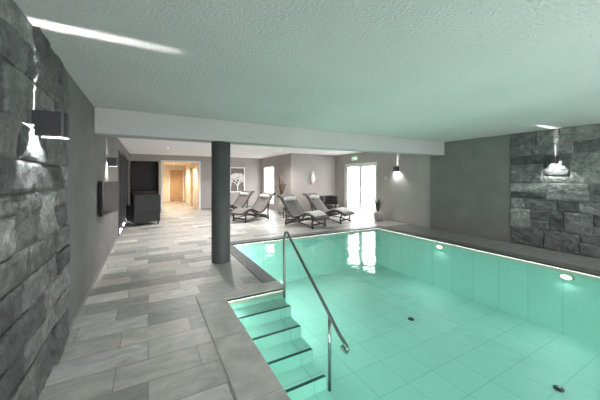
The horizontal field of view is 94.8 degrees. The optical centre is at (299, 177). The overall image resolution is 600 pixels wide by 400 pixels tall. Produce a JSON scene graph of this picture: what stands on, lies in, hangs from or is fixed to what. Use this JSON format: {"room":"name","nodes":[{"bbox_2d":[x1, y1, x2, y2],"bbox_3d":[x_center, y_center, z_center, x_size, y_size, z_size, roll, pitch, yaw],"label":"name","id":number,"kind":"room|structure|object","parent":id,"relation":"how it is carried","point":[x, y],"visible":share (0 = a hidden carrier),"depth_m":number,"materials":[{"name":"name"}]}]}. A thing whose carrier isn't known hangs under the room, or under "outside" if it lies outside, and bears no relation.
{"room":"indoor swimming pool","nodes":[
{"label":"indoor swimming pool","id":0,"kind":"room"},
{"bbox_2d":[0,60,129,389],"bbox_3d":[-3.351,0.250,4.434,0.200,2.600,17.000,0,0,-29],"label":"wall","id":1,"kind":"structure","parent":0,"point":[92,236],"depth_m":3.46,"materials":[{"name":"grey paint"}]},
{"bbox_2d":[0,0,70,399],"bbox_3d":[-0.727,0.250,-0.074,0.055,2.592,6.362,0,0,-29],"label":"cladding","id":2,"kind":"object","parent":1,"relation":"attached to","point":[34,314],"visible":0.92,"depth_m":1.80,"materials":[{"name":"stone"}]},
{"bbox_2d":[32,109,69,138],"bbox_3d":[-1.713,-0.365,1.911,0.180,0.170,0.136,0,0,-29],"label":"wall lamp","id":3,"kind":"object","parent":2,"relation":"attached to","point":[47,124],"visible":1,"depth_m":1.86,"materials":[{"name":"grey metal"}]},
{"bbox_2d":[68,234,118,333],"bbox_3d":[-3.559,1.515,5.033,0.012,0.070,5.250,0,0,-29],"label":"baseboard","id":4,"kind":"structure","parent":1,"relation":"attached to","point":[81,305],"depth_m":3.58,"materials":[{"name":"stone"}]},
{"bbox_2d":[99,181,117,216],"bbox_3d":[-3.308,0.330,4.711,0.148,0.560,0.832,0,0,-19],"label":"television","id":5,"kind":"object","parent":1,"relation":"attached to","point":[108,190],"visible":1,"depth_m":4.58,"materials":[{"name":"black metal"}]},
{"bbox_2d":[106,157,117,166],"bbox_3d":[-3.642,-0.310,5.358,0.180,0.170,0.136,0,0,-29],"label":"wall lamp","id":6,"kind":"object","parent":1,"relation":"attached to","point":[111,161],"visible":1,"depth_m":5.30,"materials":[{"name":"grey metal"}]},
{"bbox_2d":[118,151,127,233],"bbox_3d":[-5.812,0.410,9.015,0.140,2.280,3.800,0,0,-29],"label":"door","id":7,"kind":"structure","parent":1,"relation":"in","point":[122,160],"depth_m":8.47,"materials":[{"name":"black metal"}]},
{"bbox_2d":[130,161,197,211],"bbox_3d":[-7.741,0.250,15.429,3.300,2.600,6.200,0,0,-29],"label":"wall","id":8,"kind":"structure","parent":0,"point":[144,175],"depth_m":13.43,"materials":[{"name":"paint"}]},
{"bbox_2d":[169,169,183,200],"bbox_3d":[-8.254,0.465,18.439,0.940,2.170,0.132,0,0,-29],"label":"door","id":9,"kind":"structure","parent":8,"relation":"in","point":[176,176],"depth_m":18.44,"materials":[{"name":"brown wood"}]},
{"bbox_2d":[190,166,193,206],"bbox_3d":[-5.910,0.465,15.066,0.122,2.170,1.040,0,0,-29],"label":"door","id":10,"kind":"structure","parent":8,"relation":"in","point":[192,167],"depth_m":14.88,"materials":[{"name":"brown wood"}]},
{"bbox_2d":[130,154,260,209],"bbox_3d":[-4.752,0.250,13.449,6.030,2.600,0.150,0,0,-29],"label":"wall","id":11,"kind":"structure","parent":0,"point":[252,166],"depth_m":13.54,"materials":[{"name":"paint"}]},
{"bbox_2d":[161,160,200,211],"bbox_3d":[-5.550,0.370,12.908,1.710,2.360,0.030,0,0,-29],"label":"trim","id":12,"kind":"structure","parent":11,"relation":"attached to","point":[162,161],"depth_m":12.73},
{"bbox_2d":[201,206,252,209],"bbox_3d":[-3.442,1.515,14.077,3.130,0.070,0.012,0,0,-29],"label":"baseboard","id":13,"kind":"structure","parent":11,"relation":"attached to","point":[244,206],"depth_m":13.52,"materials":[{"name":"stone"}]},
{"bbox_2d":[230,167,244,191],"bbox_3d":[-3.214,0.090,14.170,0.780,1.280,0.069,0,0,-29],"label":"picture","id":14,"kind":"object","parent":11,"relation":"attached to","point":[237,174],"visible":1,"depth_m":14.17},
{"bbox_2d":[261,153,335,212],"bbox_3d":[-0.141,0.250,13.987,2.570,2.600,3.650,0,0,-29],"label":"wall","id":15,"kind":"structure","parent":0,"point":[295,170],"depth_m":12.37,"materials":[{"name":"paint"}]},
{"bbox_2d":[264,166,273,204],"bbox_3d":[-1.546,0.350,14.042,0.060,1.900,1.400,0,0,-29],"label":"window","id":16,"kind":"structure","parent":15,"relation":"in","point":[266,166],"depth_m":14.58,"materials":[{"name":"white glass"}]},
{"bbox_2d":[311,171,314,184],"bbox_3d":[0.572,-0.010,12.182,0.180,0.600,0.200,0,0,-29],"label":"wall light","id":17,"kind":"object","parent":15,"relation":"attached to","point":[313,175],"visible":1,"depth_m":12.12,"materials":[{"name":"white glass"}]},
{"bbox_2d":[13,0,599,164],"bbox_3d":[-1.108,-1.050,9.176,8.900,0.400,23.550,0,0,-29],"label":"ceiling","id":18,"kind":"structure","parent":0,"point":[430,70],"depth_m":2.47,"materials":[{"name":"paint"}]},
{"bbox_2d":[94,107,443,155],"bbox_3d":[0.504,-0.857,6.245,8.300,0.385,0.380,0,0,-29],"label":"ceiling beam","id":19,"kind":"structure","parent":18,"relation":"attached to","point":[107,122],"depth_m":5.17,"materials":[{"name":"white paint"}]},
{"bbox_2d":[283,231,348,391],"bbox_3d":[0.118,1.485,3.262,0.036,1.511,1.438,0,0,-29],"label":"pool handrail","id":20,"kind":"object","parent":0,"point":[345,349],"depth_m":2.98,"materials":[{"name":"silver metal"}]},
{"bbox_2d":[38,201,599,399],"bbox_3d":[-1.523,1.564,8.977,9.380,0.028,23.200,0,0,-29],"label":"floor","id":21,"kind":"structure","parent":0,"point":[141,332],"depth_m":3.41,"materials":[{"name":"tile"}]},
{"bbox_2d":[126,195,160,226],"bbox_3d":[-5.271,1.060,9.291,0.800,0.980,0.800,0,0,41],"label":"lounge armchair","id":22,"kind":"object","parent":21,"relation":"on","point":[145,208],"visible":1,"depth_m":9.02,"materials":[{"name":"black leather"}]},
{"bbox_2d":[132,190,157,195],"bbox_3d":[-7.268,1.070,12.939,1.050,0.960,0.560,0,0,-29],"label":"sideboard","id":23,"kind":"object","parent":21,"relation":"on","point":[138,192],"visible":0.32,"depth_m":12.74,"materials":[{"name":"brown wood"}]},
{"bbox_2d":[211,141,229,263],"bbox_3d":[-1.477,0.443,5.156,0.344,2.215,0.344,0,0,-29],"label":"column","id":24,"kind":"structure","parent":21,"relation":"on","point":[220,150],"depth_m":5.01,"materials":[{"name":"paint"}]},
{"bbox_2d":[230,190,254,214],"bbox_3d":[-2.779,1.065,11.635,0.728,1.001,1.732,0,0,38],"label":"sun lounger","id":25,"kind":"object","parent":21,"relation":"on","point":[244,196],"visible":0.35,"depth_m":11.91,"materials":[{"name":"fabric"}]},
{"bbox_2d":[230,192,275,222],"bbox_3d":[-1.719,1.065,10.267,0.728,1.001,1.705,0,0,38],"label":"sun lounger","id":26,"kind":"object","parent":21,"relation":"on","point":[262,202],"visible":1,"depth_m":10.37,"materials":[{"name":"fabric"}]},
{"bbox_2d":[275,175,285,214],"bbox_3d":[-0.852,0.705,11.840,0.490,1.691,0.402,0,0,2],"label":"vase","id":27,"kind":"object","parent":21,"relation":"on","point":[280,206],"visible":0.7,"depth_m":11.72,"materials":[{"name":"ceramic"}]},
{"bbox_2d":[277,194,329,228],"bbox_3d":[0.076,1.065,9.057,1.716,1.001,0.728,0,0,41],"label":"sun lounger","id":28,"kind":"object","parent":21,"relation":"on","point":[290,203],"visible":1,"depth_m":9.06,"materials":[{"name":"fabric"}]},
{"bbox_2d":[302,193,353,223],"bbox_3d":[0.999,1.065,9.963,1.794,1.002,0.728,0,0,38],"label":"sun lounger","id":29,"kind":"object","parent":21,"relation":"on","point":[316,202],"visible":0.75,"depth_m":9.97,"materials":[{"name":"fabric"}]},
{"bbox_2d":[320,195,338,214],"bbox_3d":[1.255,1.160,11.936,0.889,0.770,0.880,0,0,-29],"label":"tub chair","id":30,"kind":"object","parent":21,"relation":"on","point":[330,201],"visible":0.52,"depth_m":11.98,"materials":[{"name":"wicker"}]},
{"bbox_2d":[373,198,382,220],"bbox_3d":[2.818,1.126,9.967,0.398,0.848,0.419,0,0,-29],"label":"potted plant","id":31,"kind":"object","parent":21,"relation":"on","point":[378,215],"visible":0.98,"depth_m":9.90,"materials":[{"name":"green plant"}]},
{"bbox_2d":[228,228,599,399],"bbox_3d":[1.980,2.140,3.839,5.430,1.120,8.020,0,0,-29],"label":"pool basin","id":32,"kind":"object","parent":21,"relation":"in","point":[485,326],"visible":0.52,"depth_m":4.95,"materials":[{"name":"teal tile"}]},
{"bbox_2d":[234,298,334,399],"bbox_3d":[-0.194,2.192,2.968,0.779,1.013,1.649,0,0,-29],"label":"steps","id":33,"kind":"structure","parent":32,"relation":"in","point":[270,325],"depth_m":3.15,"materials":[{"name":"teal tile"}]},
{"bbox_2d":[196,225,599,399],"bbox_3d":[1.898,1.559,3.936,6.040,0.042,8.270,0,0,-29],"label":"pool coping","id":34,"kind":"object","parent":32,"relation":"attached to","point":[250,377],"depth_m":2.90},
{"bbox_2d":[553,385,564,391],"bbox_3d":[3.308,2.685,3.531,0.110,0.030,0.110,0,0,-29],"label":"inlet","id":35,"kind":"object","parent":32,"relation":"in","point":[558,388],"depth_m":3.51,"materials":[{"name":"grey metal"}]},
{"bbox_2d":[559,274,573,279],"bbox_3d":[4.569,1.700,4.737,0.026,0.100,0.200,0,0,-29],"label":"pool light","id":36,"kind":"object","parent":32,"relation":"attached to","point":[563,276],"visible":1,"depth_m":4.72,"materials":[{"name":"glass"}]},
{"bbox_2d":[336,123,599,256],"bbox_3d":[4.985,0.250,7.020,0.300,2.600,13.500,0,0,-29],"label":"wall","id":37,"kind":"structure","parent":0,"point":[465,190],"depth_m":7.87,"materials":[{"name":"paint"}]},
{"bbox_2d":[345,162,376,217],"bbox_3d":[2.519,0.460,11.484,0.120,2.180,2.000,0,0,-29],"label":"door","id":38,"kind":"structure","parent":37,"relation":"in","point":[360,165],"depth_m":11.47,"materials":[{"name":"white glass"}]},
{"bbox_2d":[393,167,398,171],"bbox_3d":[3.351,-0.310,9.659,0.180,0.170,0.136,0,0,-29],"label":"wall lamp","id":39,"kind":"object","parent":37,"relation":"attached to","point":[395,169],"visible":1,"depth_m":9.60,"materials":[{"name":"grey metal"}]},
{"bbox_2d":[510,123,599,258],"bbox_3d":[6.525,0.250,3.850,0.055,2.592,6.252,0,0,-29],"label":"cladding","id":40,"kind":"object","parent":37,"relation":"attached to","point":[552,182],"visible":1,"depth_m":5.84,"materials":[{"name":"stone"}]},
{"bbox_2d":[548,156,559,163],"bbox_3d":[5.341,-0.380,5.812,0.180,0.170,0.136,0,0,-29],"label":"wall lamp","id":41,"kind":"object","parent":40,"relation":"attached to","point":[551,159],"visible":1,"depth_m":5.76,"materials":[{"name":"grey metal"}]},
{"label":"outside","id":42,"kind":"structure","parent":0,"visible":0},
{"bbox_2d":[270,195,374,217],"bbox_3d":[3.631,1.710,15.690,10.520,0.280,16.000,0,0,-29],"label":"ground","id":43,"kind":"structure","parent":42,"point":[368,202],"depth_m":16.35,"materials":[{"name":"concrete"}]}
]}

